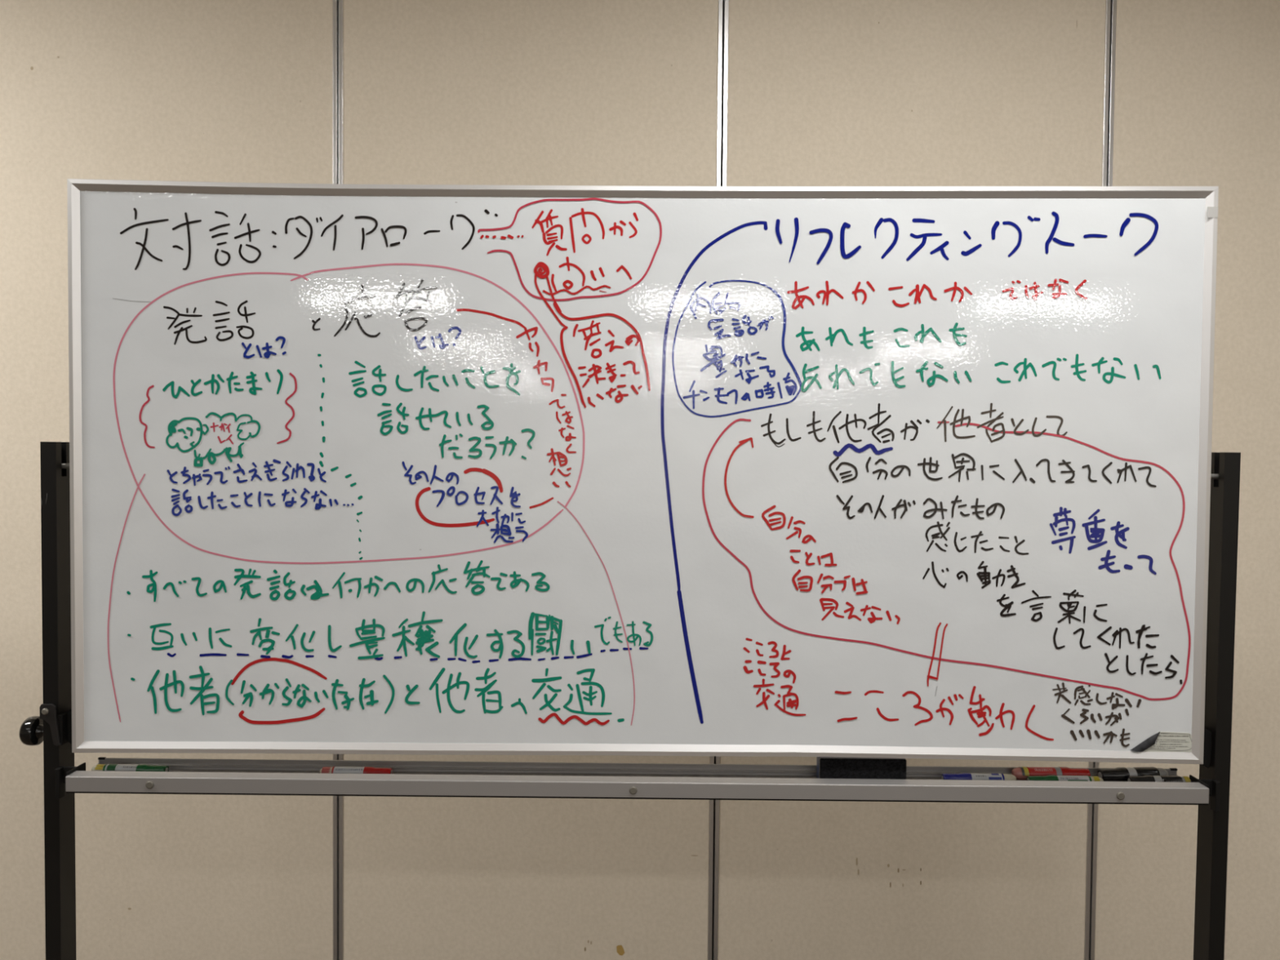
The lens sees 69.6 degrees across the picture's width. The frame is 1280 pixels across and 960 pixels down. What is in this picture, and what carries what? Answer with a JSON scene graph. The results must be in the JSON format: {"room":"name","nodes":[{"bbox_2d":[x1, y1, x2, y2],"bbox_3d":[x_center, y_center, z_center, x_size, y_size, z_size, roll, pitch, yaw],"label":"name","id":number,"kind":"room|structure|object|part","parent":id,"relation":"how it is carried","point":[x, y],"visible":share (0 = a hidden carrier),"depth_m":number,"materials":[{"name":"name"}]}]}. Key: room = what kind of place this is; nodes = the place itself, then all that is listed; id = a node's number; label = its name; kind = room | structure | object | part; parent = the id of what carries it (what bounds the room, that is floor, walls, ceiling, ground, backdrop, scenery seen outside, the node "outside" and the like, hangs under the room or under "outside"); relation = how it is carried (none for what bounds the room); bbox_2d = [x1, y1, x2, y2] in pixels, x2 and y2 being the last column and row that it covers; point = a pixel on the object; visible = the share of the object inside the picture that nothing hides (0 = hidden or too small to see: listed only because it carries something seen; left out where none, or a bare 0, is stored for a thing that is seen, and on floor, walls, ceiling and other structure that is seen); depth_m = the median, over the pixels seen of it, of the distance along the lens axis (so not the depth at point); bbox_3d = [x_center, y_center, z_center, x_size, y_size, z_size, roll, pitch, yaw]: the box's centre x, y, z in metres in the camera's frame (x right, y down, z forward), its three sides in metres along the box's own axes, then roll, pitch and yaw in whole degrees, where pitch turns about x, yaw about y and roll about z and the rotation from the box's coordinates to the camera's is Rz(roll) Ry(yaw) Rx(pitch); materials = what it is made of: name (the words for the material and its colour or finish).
{"room":"meeting room","nodes":[
{"label":"meeting room","id":0,"kind":"room"},
{"bbox_2d":[0,0,1279,959],"bbox_3d":[-0.998,-0.042,2.229,12.200,2.800,0.101,1,2,0],"label":"wall","id":1,"kind":"structure","parent":0,"point":[475,92],"depth_m":2.16,"materials":[{"name":"beige paint"}]},
{"bbox_3d":[-1.165,-0.043,2.199,0.876,2.800,0.034,1,2,0],"label":"wall panel","id":2,"kind":"part","parent":1,"relation":"part of","materials":[{"name":"beige paint"}]},
{"bbox_3d":[-0.265,-0.034,2.193,0.876,2.800,0.034,1,2,0],"label":"wall panel","id":3,"kind":"part","parent":1,"relation":"part of","materials":[{"name":"beige paint"}]},
{"bbox_3d":[0.635,-0.026,2.187,0.876,2.800,0.034,1,2,0],"label":"wall panel","id":4,"kind":"part","parent":1,"relation":"part of","materials":[{"name":"beige paint"}]},
{"bbox_3d":[1.535,-0.018,2.181,0.876,2.800,0.034,1,2,0],"label":"wall panel","id":5,"kind":"part","parent":1,"relation":"part of","materials":[{"name":"beige paint"}]},
{"bbox_3d":[-1.075,1.678,-7.388,12.000,0.100,19.424,1,2,0],"label":"floor","id":6,"kind":"structure","parent":0,"visible":0},
{"bbox_2d":[18,178,1240,959],"bbox_3d":[-0.025,0.460,1.503,1.965,1.855,0.580,1,2,0],"label":"whiteboard","id":7,"kind":"object","parent":6,"relation":"on","point":[880,472],"visible":1,"depth_m":1.46,"materials":[{"name":"white plastic"}]},
{"bbox_3d":[-0.995,0.411,1.508,0.024,0.047,0.047,1,2,0],"label":"knob","id":8,"kind":"part","parent":7,"relation":"part of","materials":[{"name":"black plastic"}]},
{"bbox_3d":[-0.973,0.411,1.508,0.019,0.024,0.024,1,2,0],"label":"knob stem","id":9,"kind":"part","parent":7,"relation":"part of","materials":[{"name":"black plastic"}]},
{"bbox_3d":[-0.950,0.395,1.484,0.034,0.067,0.004,1,2,0],"label":"lock lever","id":10,"kind":"part","parent":7,"relation":"part of","materials":[{"name":"black plastic"}]},
{"bbox_3d":[-0.937,0.404,1.506,0.008,0.049,0.040,1,2,0],"label":"lever","id":11,"kind":"part","parent":7,"relation":"part of","materials":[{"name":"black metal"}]},
{"bbox_3d":[-0.894,-0.019,1.466,0.017,0.909,0.022,1,2,0],"label":"frame rail","id":12,"kind":"part","parent":7,"relation":"part of","materials":[{"name":"silver metal"}]},
{"bbox_2d":[91,764,168,771],"bbox_3d":[-0.833,0.473,1.503,0.121,0.018,0.018,1,2,0],"label":"marker","id":13,"kind":"object","parent":7,"relation":"on","point":[105,767],"visible":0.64,"depth_m":1.50,"materials":[{"name":"green plastic"}]},
{"bbox_2d":[320,766,392,773],"bbox_3d":[-0.463,0.476,1.500,0.116,0.018,0.018,1,2,0],"label":"marker","id":14,"kind":"object","parent":7,"relation":"on","point":[342,770],"visible":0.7,"depth_m":1.49,"materials":[{"name":"red plastic"}]},
{"bbox_2d":[65,757,1208,803],"bbox_3d":[-0.008,0.485,1.488,1.794,0.026,0.090,1,2,0],"label":"tray","id":15,"kind":"object","parent":7,"relation":"on","point":[184,775],"depth_m":1.45,"materials":[{"name":"silver metal"}]},
{"bbox_3d":[-0.007,0.432,1.473,1.800,0.024,0.022,1,2,0],"label":"frame rail","id":16,"kind":"part","parent":7,"relation":"part of","materials":[{"name":"silver metal"}]},
{"bbox_3d":[0.001,-0.454,1.448,1.800,0.024,0.022,1,2,0],"label":"frame rail","id":17,"kind":"part","parent":7,"relation":"part of","materials":[{"name":"silver metal"}]},
{"bbox_2d":[816,756,906,779],"bbox_3d":[0.357,0.469,1.488,0.138,0.046,0.034,1,2,0],"label":"eraser","id":18,"kind":"object","parent":7,"relation":"on","point":[827,767],"visible":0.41,"depth_m":1.47,"materials":[{"name":"black fabric"}]},
{"bbox_2d":[941,773,1016,780],"bbox_3d":[0.550,0.485,1.493,0.118,0.018,0.018,1,2,0],"label":"marker","id":19,"kind":"object","parent":7,"relation":"on","point":[973,776],"visible":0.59,"depth_m":1.49,"materials":[{"name":"blue plastic"}]},
{"bbox_2d":[1011,766,1090,780],"bbox_3d":[0.674,0.483,1.510,0.124,0.023,0.023,1,2,0],"label":"marker","id":20,"kind":"object","parent":7,"relation":"on","point":[1021,773],"visible":0.8,"depth_m":1.50,"materials":[{"name":"red plastic"}]},
{"bbox_2d":[1026,774,1103,781],"bbox_3d":[0.687,0.486,1.485,0.120,0.018,0.018,1,2,0],"label":"marker","id":21,"kind":"object","parent":7,"relation":"on","point":[1050,777],"visible":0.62,"depth_m":1.48,"materials":[{"name":"green plastic"}]},
{"bbox_2d":[1097,766,1168,781],"bbox_3d":[0.809,0.483,1.509,0.115,0.024,0.024,0,2,-5],"label":"marker","id":22,"kind":"object","parent":7,"relation":"on","point":[1117,774],"visible":0.75,"depth_m":1.50,"materials":[{"name":"black plastic"}]},
{"bbox_2d":[1127,775,1191,782],"bbox_3d":[0.839,0.487,1.485,0.098,0.019,0.019,1,2,0],"label":"marker","id":23,"kind":"object","parent":7,"relation":"on","point":[1144,778],"visible":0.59,"depth_m":1.48,"materials":[{"name":"black plastic"}]},
{"bbox_2d":[1149,733,1191,751],"bbox_3d":[0.842,0.416,1.461,0.073,0.029,0.001,1,2,0],"label":"label","id":24,"kind":"object","parent":7,"relation":"on","point":[1157,741],"depth_m":1.46,"materials":[{"name":"grey paper"}]},
{"bbox_3d":[0.888,-0.004,1.455,0.017,0.908,0.022,1,2,0],"label":"frame rail","id":25,"kind":"part","parent":7,"relation":"part of","materials":[{"name":"silver metal"}]}
]}

